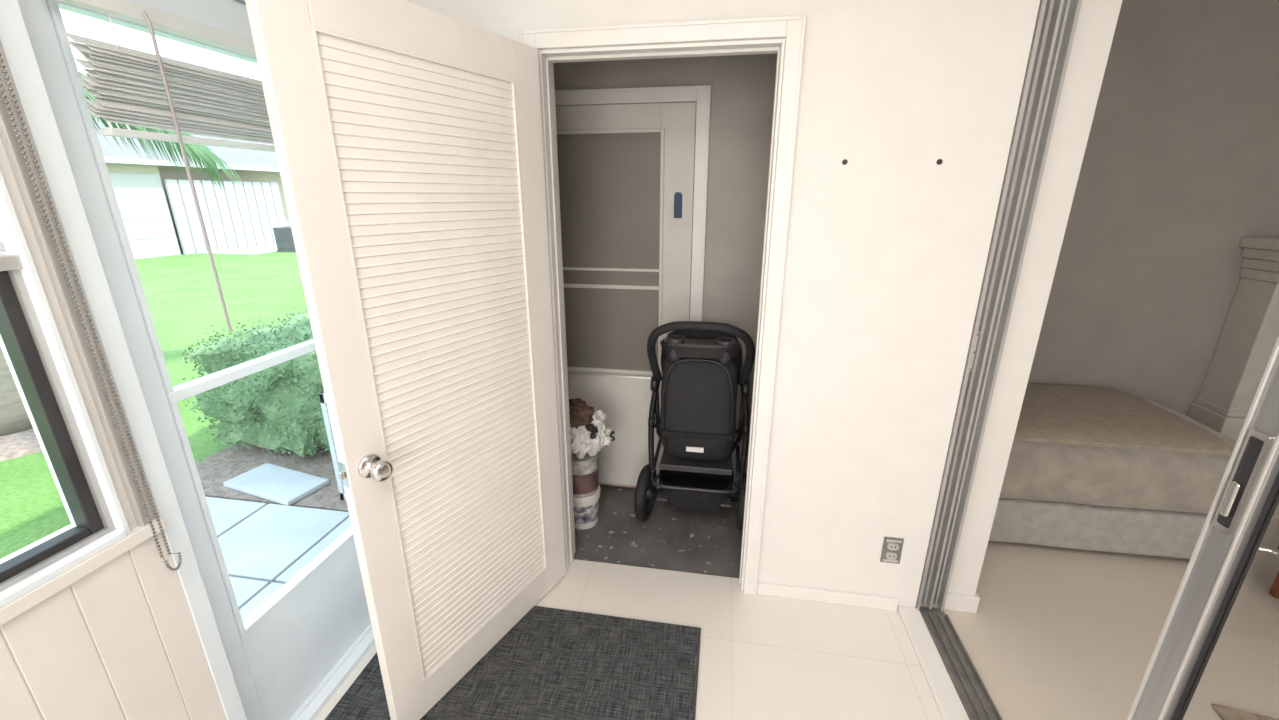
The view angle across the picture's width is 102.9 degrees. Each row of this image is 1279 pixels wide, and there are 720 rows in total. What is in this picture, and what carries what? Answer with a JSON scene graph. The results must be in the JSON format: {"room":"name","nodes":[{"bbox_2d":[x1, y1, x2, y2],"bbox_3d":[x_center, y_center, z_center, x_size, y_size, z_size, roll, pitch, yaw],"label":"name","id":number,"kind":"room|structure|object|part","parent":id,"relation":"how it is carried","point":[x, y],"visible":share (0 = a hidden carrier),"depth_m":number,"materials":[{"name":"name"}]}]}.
{"room":"sunroom","nodes":[
{"label":"sunroom","id":0,"kind":"room"},
{"bbox_2d":[0,138,137,529],"bbox_3d":[-1.345,0.438,-0.283,0.120,2.440,4.760,3,18,9],"label":"wall","id":1,"kind":"structure","parent":0,"point":[5,167],"depth_m":0.94,"materials":[{"name":"white paint"}]},
{"bbox_2d":[0,43,159,607],"bbox_3d":[-1.220,-0.029,0.293,0.138,1.225,1.365,3,18,9],"label":"window","id":2,"kind":"structure","parent":1,"relation":"in","point":[31,344],"depth_m":0.94,"materials":[{"name":"metal"}]},
{"bbox_3d":[-1.205,0.021,0.288,0.075,0.025,1.270,3,18,9],"label":"meeting rail","id":3,"kind":"part","parent":2,"relation":"part of","materials":[{"name":"metal"}]},
{"bbox_3d":[-1.206,0.286,0.368,0.035,0.530,1.260,3,18,9],"label":"sash","id":4,"kind":"part","parent":2,"relation":"part of","materials":[{"name":"brown metal"}]},
{"bbox_3d":[-1.225,0.022,0.282,0.138,1.115,1.312,3,18,9],"label":"frame","id":5,"kind":"part","parent":2,"relation":"part of","materials":[{"name":"white wood"}]},
{"bbox_2d":[0,53,181,570],"bbox_3d":[-1.034,-0.135,0.944,0.012,1.267,0.034,3,18,9],"label":"chain","id":6,"kind":"object","parent":2,"relation":"hanging from","point":[2,65],"visible":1,"depth_m":0.95,"materials":[{"name":"metal"}]},
{"bbox_2d":[58,0,275,331],"bbox_3d":[-0.966,-0.457,1.335,0.048,0.675,0.743,3,18,9],"label":"mini blind","id":7,"kind":"object","parent":2,"relation":"attached to","point":[129,86],"visible":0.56,"depth_m":1.09,"materials":[{"name":"plastic"}]},
{"bbox_3d":[-1.017,-0.575,1.006,0.002,0.200,0.002,3,18,9],"label":"lift cord","id":8,"kind":"part","parent":7,"relation":"part of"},
{"bbox_3d":[-0.970,-0.545,1.308,0.026,0.014,0.695,3,18,9],"label":"rail","id":9,"kind":"part","parent":7,"relation":"part of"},
{"bbox_3d":[-0.972,-0.656,1.259,0.002,0.200,0.002,3,18,9],"label":"lift cord","id":10,"kind":"part","parent":7,"relation":"part of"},
{"bbox_2d":[0,517,226,719],"bbox_3d":[-1.233,1.105,0.182,0.022,0.885,2.268,3,18,9],"label":"wainscoting","id":11,"kind":"structure","parent":1,"relation":"attached to","point":[114,635],"depth_m":1.03,"materials":[{"name":"white wood"}]},
{"bbox_2d":[0,0,246,719],"bbox_3d":[-1.040,0.036,1.524,0.152,2.100,0.962,3,18,9],"label":"trim","id":12,"kind":"structure","parent":1,"relation":"attached to","point":[15,41],"depth_m":1.00,"materials":[{"name":"white wood"}]},
{"bbox_2d":[18,0,370,719],"bbox_3d":[-1.025,0.064,1.526,0.045,1.985,0.880,3,18,9],"label":"door","id":13,"kind":"structure","parent":1,"relation":"in","point":[279,654],"depth_m":1.25,"materials":[{"name":"white metal"}]},
{"bbox_2d":[290,623,374,719],"bbox_3d":[-1.052,1.020,1.838,0.170,0.034,0.890,3,18,9],"label":"trim","id":14,"kind":"structure","parent":1,"relation":"attached to","point":[310,709],"depth_m":1.70,"materials":[{"name":"white wood"}]},
{"bbox_2d":[553,53,776,487],"bbox_3d":[0.234,-0.435,2.599,2.000,2.540,0.120,3,18,9],"label":"wall","id":15,"kind":"structure","parent":0,"point":[742,86],"depth_m":2.35,"materials":[{"name":"beige paint"}]},
{"bbox_2d":[555,102,695,391],"bbox_3d":[-0.153,-0.258,2.647,0.824,1.932,0.021,3,18,9],"label":"door","id":16,"kind":"structure","parent":15,"relation":"in","point":[626,257],"depth_m":2.51,"materials":[{"name":"paint"}]},
{"bbox_3d":[-0.157,-0.509,2.574,0.520,1.165,0.006,3,18,9],"label":"glass","id":17,"kind":"part","parent":16,"relation":"part of","materials":[{"name":"grey glass"}]},
{"bbox_3d":[-0.159,-0.505,2.563,0.556,1.201,0.010,3,18,9],"label":"glass moulding","id":18,"kind":"part","parent":16,"relation":"part of","materials":[{"name":"paint"}]},
{"bbox_2d":[674,192,682,217],"bbox_3d":[0.184,-0.738,2.431,0.040,0.118,0.004,3,18,9],"label":"tape","id":19,"kind":"object","parent":16,"relation":"attached to","point":[677,196],"visible":1,"depth_m":2.43,"materials":[{"name":"blue plastic"}]},
{"bbox_2d":[555,85,710,321],"bbox_3d":[-0.153,-0.279,2.641,0.954,2.017,0.022,3,18,9],"label":"trim","id":20,"kind":"structure","parent":15,"relation":"attached to","point":[701,94],"depth_m":2.35,"materials":[{"name":"white wood"}]},
{"bbox_2d":[704,276,760,278],"bbox_3d":[0.766,-0.389,2.454,0.900,0.010,0.004,3,18,9],"label":"trim","id":21,"kind":"structure","parent":15,"relation":"attached to","point":[726,277],"depth_m":2.50,"materials":[{"name":"white wood"}]},
{"bbox_2d":[405,0,1121,608],"bbox_3d":[0.152,-0.242,1.834,2.340,2.440,0.120,3,18,9],"label":"wall","id":22,"kind":"structure","parent":0,"point":[887,250],"depth_m":1.62,"materials":[{"name":"white paint"}]},
{"bbox_2d":[245,0,565,719],"bbox_3d":[-0.530,0.082,1.550,0.164,1.973,0.812,10,20,28],"label":"door","id":23,"kind":"structure","parent":22,"relation":"in","point":[408,137],"depth_m":1.40,"materials":[{"name":"white wood"}]},
{"bbox_3d":[-0.726,0.282,1.255,0.025,0.065,0.002,10,20,28],"label":"latch plate","id":24,"kind":"part","parent":23,"relation":"part of","materials":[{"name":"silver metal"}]},
{"bbox_3d":[-0.655,0.273,1.276,0.064,0.062,0.062,10,20,28],"label":"knob","id":25,"kind":"part","parent":23,"relation":"part of","materials":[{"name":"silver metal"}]},
{"bbox_3d":[-0.532,0.079,1.546,0.038,1.745,0.582,10,20,28],"label":"louver moulding","id":26,"kind":"part","parent":23,"relation":"part of","materials":[{"name":"white wood"}]},
{"bbox_2d":[519,15,806,594],"bbox_3d":[0.061,-0.055,1.899,0.866,2.044,0.139,3,18,9],"label":"trim","id":27,"kind":"structure","parent":22,"relation":"attached to","point":[790,27],"depth_m":1.65,"materials":[{"name":"white wood"}]},
{"bbox_2d":[757,582,898,610],"bbox_3d":[0.745,0.944,2.039,0.537,0.055,0.014,3,18,9],"label":"baseboard","id":28,"kind":"structure","parent":22,"relation":"attached to","point":[767,589],"depth_m":2.03,"materials":[{"name":"white wood"}]},
{"bbox_2d":[880,537,903,563],"bbox_3d":[0.957,0.723,1.931,0.070,0.112,0.013,3,18,9],"label":"electrical outlet","id":29,"kind":"object","parent":22,"relation":"attached to","point":[892,547],"visible":1,"depth_m":1.93,"materials":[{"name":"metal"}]},
{"bbox_2d":[886,552,896,559],"bbox_3d":[0.957,0.744,1.936,0.040,0.031,0.007,3,18,9],"label":"socket","id":30,"kind":"object","parent":29,"relation":"attached to","point":[889,555],"depth_m":1.93,"materials":[{"name":"white plastic"}]},
{"bbox_2d":[887,543,898,550],"bbox_3d":[0.957,0.704,1.923,0.040,0.031,0.007,3,18,9],"label":"socket","id":31,"kind":"object","parent":29,"relation":"attached to","point":[890,546],"depth_m":1.92,"materials":[{"name":"white plastic"}]},
{"bbox_2d":[898,606,969,719],"bbox_3d":[0.784,1.467,0.472,0.077,0.018,3.260,3,18,9],"label":"trim","id":32,"kind":"structure","parent":22,"relation":"attached to","point":[949,704],"depth_m":1.75,"materials":[{"name":"white wood"}]},
{"bbox_2d":[916,607,1001,719],"bbox_3d":[0.871,1.467,0.467,0.096,0.021,3.280,3,18,9],"label":"trim","id":33,"kind":"structure","parent":22,"relation":"attached to","point":[972,692],"depth_m":1.75,"materials":[{"name":"metal"}]},
{"bbox_2d":[969,331,979,371],"bbox_3d":[1.103,-0.028,1.690,0.017,0.140,0.019,3,18,9],"label":"latch strike","id":34,"kind":"object","parent":22,"relation":"attached to","point":[978,331],"visible":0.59,"depth_m":1.68,"materials":[{"name":"metal"}]},
{"bbox_2d":[916,0,1081,611],"bbox_3d":[1.130,-0.189,1.631,0.097,2.418,0.050,3,18,9],"label":"door frame","id":35,"kind":"structure","parent":22,"relation":"attached to","point":[1056,21],"depth_m":1.60,"materials":[{"name":"metal"}]},
{"bbox_2d":[1127,336,1278,719],"bbox_3d":[0.942,0.337,0.209,0.075,2.270,1.400,3,18,9],"label":"door","id":36,"kind":"structure","parent":22,"relation":"in","point":[1245,502],"depth_m":0.90,"materials":[{"name":"metal"}]},
{"bbox_3d":[1.020,0.240,0.879,0.009,0.065,0.013,3,18,9],"label":"latch lever","id":37,"kind":"part","parent":36,"relation":"part of","materials":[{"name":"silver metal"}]},
{"bbox_3d":[1.023,0.210,0.868,0.004,0.190,0.035,3,18,9],"label":"handle","id":38,"kind":"part","parent":36,"relation":"part of","materials":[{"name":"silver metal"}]},
{"bbox_2d":[315,485,1278,719],"bbox_3d":[1.572,1.606,0.266,5.820,0.120,6.050,3,18,9],"label":"floor","id":39,"kind":"structure","parent":0,"point":[1054,633],"depth_m":1.93,"materials":[{"name":"beige tile"}]},
{"bbox_2d":[325,606,700,719],"bbox_3d":[-0.383,1.082,1.690,1.133,0.007,0.675,3,18,9],"label":"door mat","id":40,"kind":"object","parent":39,"relation":"on","point":[553,664],"visible":0.64,"depth_m":1.72,"materials":[{"name":"grey fabric"}]},
{"bbox_2d":[573,485,600,529],"bbox_3d":[-0.282,0.722,2.532,0.180,0.187,0.191,3,18,9],"label":"paint bucket","id":41,"kind":"object","parent":39,"relation":"on","point":[586,509],"visible":0.52,"depth_m":2.47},
{"bbox_2d":[571,452,598,496],"bbox_3d":[-0.285,0.539,2.485,0.172,0.188,0.172,3,18,9],"label":"paint can","id":42,"kind":"object","parent":41,"relation":"on","point":[585,478],"visible":0.56,"depth_m":2.42,"materials":[{"name":"metal"}]},
{"bbox_2d":[569,398,615,458],"bbox_3d":[-0.260,0.312,2.410,0.248,0.286,0.246,17,24,42],"label":"plastic bag","id":43,"kind":"object","parent":42,"relation":"on","point":[589,433],"visible":0.69,"depth_m":2.35,"materials":[{"name":"white plastic"}]},
{"bbox_2d":[568,372,651,487],"bbox_3d":[-0.160,0.388,2.795,0.475,0.632,0.106,3,18,9],"label":"leaning board","id":44,"kind":"object","parent":39,"relation":"on","point":[625,401],"visible":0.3,"depth_m":2.77,"materials":[{"name":"wood"}]},
{"bbox_2d":[654,392,663,487],"bbox_3d":[0.113,0.441,2.773,0.065,0.554,0.058,3,18,9],"label":"plank","id":45,"kind":"object","parent":39,"relation":"on","point":[656,438],"visible":0.06,"depth_m":2.77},
{"bbox_2d":[634,321,754,530],"bbox_3d":[0.287,0.280,2.478,0.565,1.052,0.459,3,18,9],"label":"stroller","id":46,"kind":"object","parent":39,"relation":"on","point":[701,362],"visible":0.94,"depth_m":2.33,"materials":[{"name":"black fabric"}]},
{"bbox_2d":[659,450,731,475],"bbox_3d":[0.283,0.474,2.514,0.340,0.030,0.270,3,18,9],"label":"basket","id":47,"kind":"object","parent":46,"relation":"on","point":[668,462],"depth_m":2.42,"materials":[{"name":"grey fabric"}]},
{"bbox_2d":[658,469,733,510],"bbox_3d":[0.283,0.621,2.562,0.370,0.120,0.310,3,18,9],"label":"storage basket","id":48,"kind":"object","parent":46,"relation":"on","point":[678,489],"depth_m":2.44,"materials":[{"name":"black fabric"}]},
{"bbox_3d":[0.272,0.217,2.360,0.356,0.565,0.169,3,18,9],"label":"seat","id":49,"kind":"part","parent":46,"relation":"part of","materials":[{"name":"black fabric"}]},
{"bbox_2d":[989,383,1278,558],"bbox_3d":[2.106,0.502,2.564,1.291,0.576,0.851,3,18,9],"label":"bed","id":50,"kind":"object","parent":39,"relation":"on","point":[1107,469],"visible":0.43,"depth_m":2.21,"materials":[{"name":"grey fabric"}]},
{"bbox_2d":[1013,383,1233,455],"bbox_3d":[2.015,0.239,2.545,1.060,0.065,0.740,3,18,9],"label":"quilt","id":51,"kind":"object","parent":50,"relation":"on","point":[1061,415],"depth_m":2.30,"materials":[{"name":"beige fabric"}]},
{"bbox_3d":[2.106,0.393,2.528,1.289,0.282,0.848,3,18,9],"label":"mattress","id":52,"kind":"part","parent":50,"relation":"part of","materials":[{"name":"grey fabric"}]},
{"bbox_2d":[1186,237,1278,440],"bbox_3d":[3.744,0.115,2.488,1.585,1.360,0.260,3,18,9],"label":"headboard","id":53,"kind":"object","parent":39,"relation":"on","point":[1249,334],"visible":0.63,"depth_m":2.55,"materials":[{"name":"beige wood"}]},
{"bbox_2d":[1240,237,1278,250],"bbox_3d":[3.744,-0.509,2.288,1.585,0.050,0.260,3,18,9],"label":"mantel shelf","id":54,"kind":"object","parent":53,"relation":"attached to","point":[1250,243],"depth_m":2.45,"materials":[{"name":"beige wood"}]},
{"bbox_2d":[1211,703,1278,719],"bbox_3d":[2.080,1.337,0.887,1.000,0.012,1.300,6,19,19],"label":"area rug","id":55,"kind":"object","parent":39,"relation":"on","point":[1225,713],"visible":1,"depth_m":1.59,"materials":[{"name":"beige fabric"}]},
{"bbox_2d":[1269,545,1278,598],"bbox_3d":[2.707,0.882,1.937,0.340,0.235,0.240,3,18,9],"label":"footstool","id":56,"kind":"object","parent":39,"relation":"on","point":[1274,591],"visible":1,"depth_m":2.06,"materials":[{"name":"brown wood"}]},
{"bbox_3d":[2.588,0.867,2.044,0.030,0.200,0.030,3,18,9],"label":"leg","id":57,"kind":"part","parent":56,"relation":"part of","materials":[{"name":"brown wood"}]},
{"bbox_2d":[1028,0,1278,415],"bbox_3d":[3.235,-0.484,2.588,3.480,2.440,0.120,3,18,9],"label":"wall","id":58,"kind":"structure","parent":0,"point":[1180,165],"depth_m":2.52,"materials":[{"name":"beige paint"}]},
{"bbox_3d":[1.373,-0.398,2.320,0.100,2.440,1.290,3,18,9],"label":"wall partition","id":59,"kind":"structure","parent":0,"visible":0},
{"bbox_2d":[944,592,979,612],"bbox_3d":[1.355,0.760,2.581,0.129,0.075,1.264,3,18,9],"label":"baseboard","id":60,"kind":"structure","parent":59,"relation":"attached to","point":[954,601],"depth_m":1.99,"materials":[{"name":"white wood"}]},
{"label":"outside","id":61,"kind":"structure","parent":0,"visible":0},
{"bbox_2d":[0,252,307,583],"bbox_3d":[-31.880,-6.135,24.931,68.660,0.200,100.000,3,18,9],"label":"lawn","id":62,"kind":"structure","parent":61,"point":[181,292],"depth_m":7.36,"materials":[{"name":"green plant"}]},
{"bbox_2d":[0,429,41,461],"bbox_3d":[-4.782,0.499,3.876,1.500,0.039,1.500,3,18,9],"label":"mulch ring","id":63,"kind":"object","parent":62,"relation":"on","point":[24,443],"visible":0.12,"depth_m":3.54,"materials":[{"name":"grey gravel"}]},
{"bbox_2d":[0,71,245,435],"bbox_3d":[-4.933,-0.840,3.539,3.395,2.793,3.760,-6,19,-18],"label":"palm tree","id":64,"kind":"object","parent":62,"relation":"on","point":[14,418],"visible":0.1,"depth_m":4.21,"materials":[{"name":"green plant"}]},
{"bbox_2d":[91,113,290,259],"bbox_3d":[-16.892,-7.186,20.469,8.720,4.530,18.000,3,18,9],"label":"house","id":65,"kind":"structure","parent":62,"relation":"on","point":[137,182],"depth_m":14.70,"materials":[{"name":"beige paint"}]},
{"bbox_2d":[164,179,285,253],"bbox_3d":[-13.467,-4.819,16.990,0.050,2.150,3.970,3,18,9],"label":"fence","id":66,"kind":"object","parent":62,"relation":"on","point":[237,218],"visible":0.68,"depth_m":16.65,"materials":[{"name":"white paint"}]},
{"bbox_2d":[206,497,266,536],"bbox_3d":[-2.406,0.887,2.683,0.520,0.030,0.520,3,18,9],"label":"paver","id":67,"kind":"object","parent":62,"relation":"on","point":[226,514],"visible":0.18,"depth_m":2.80,"materials":[{"name":"concrete"}]},
{"bbox_2d":[196,244,277,254],"bbox_3d":[-11.963,-4.528,19.550,2.000,0.030,8.500,3,18,9],"label":"concrete path","id":68,"kind":"structure","parent":62,"relation":"on","point":[253,250],"depth_m":16.29,"materials":[{"name":"white concrete"}]},
{"bbox_2d":[229,576,268,609],"bbox_3d":[-1.967,1.076,2.097,0.520,0.030,0.520,3,18,9],"label":"paver","id":69,"kind":"object","parent":62,"relation":"on","point":[245,590],"visible":0.1,"depth_m":2.25,"materials":[{"name":"concrete"}]},
{"bbox_2d":[239,582,283,620],"bbox_3d":[-1.439,1.103,2.013,0.520,0.030,0.520,3,18,9],"label":"paver","id":70,"kind":"object","parent":62,"relation":"on","point":[253,604],"visible":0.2,"depth_m":2.19,"materials":[{"name":"concrete"}]},
{"bbox_2d":[195,441,348,511],"bbox_3d":[-1.811,0.453,4.052,1.900,0.020,2.460,3,18,9],"label":"mulch bed","id":71,"kind":"object","parent":62,"relation":"on","point":[213,471],"visible":0.02,"depth_m":3.25,"materials":[{"name":"grey gravel"}]},
{"bbox_2d":[170,306,330,465],"bbox_3d":[-2.217,-0.015,4.016,1.461,0.872,1.928,3,18,9],"label":"hedge","id":72,"kind":"object","parent":71,"relation":"on","point":[279,405],"visible":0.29,"depth_m":3.29,"materials":[{"name":"green plant"}]},
{"bbox_2d":[223,463,328,505],"bbox_3d":[-2.185,0.741,3.071,0.560,0.030,0.260,7,19,20],"label":"stepping stone","id":73,"kind":"object","parent":71,"relation":"on","point":[285,486],"visible":1,"depth_m":3.04,"materials":[{"name":"concrete"}]},
{"bbox_2d":[319,391,345,500],"bbox_3d":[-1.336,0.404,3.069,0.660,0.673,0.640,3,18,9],"label":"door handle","id":74,"kind":"object","parent":71,"relation":"on","point":[321,394],"visible":0.1,"depth_m":2.81,"materials":[{"name":"silver metal"}]},
{"bbox_2d":[218,504,349,582],"bbox_3d":[-1.879,0.914,2.599,0.520,0.030,0.520,3,18,9],"label":"paver","id":75,"kind":"object","parent":62,"relation":"on","point":[264,545],"visible":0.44,"depth_m":2.58,"materials":[{"name":"concrete"}]},
{"bbox_2d":[273,226,295,251],"bbox_3d":[-11.045,-3.870,16.299,0.700,0.764,0.700,3,18,9],"label":"air conditioner","id":76,"kind":"object","parent":62,"relation":"on","point":[284,240],"visible":0.41,"depth_m":15.99,"materials":[{"name":"grey metal"}]},
{"bbox_2d":[275,517,350,583],"bbox_3d":[-1.351,0.941,2.515,0.520,0.030,0.520,3,18,9],"label":"paver","id":77,"kind":"object","parent":62,"relation":"on","point":[330,538],"visible":0.16,"depth_m":2.47,"materials":[{"name":"concrete"}]}
]}

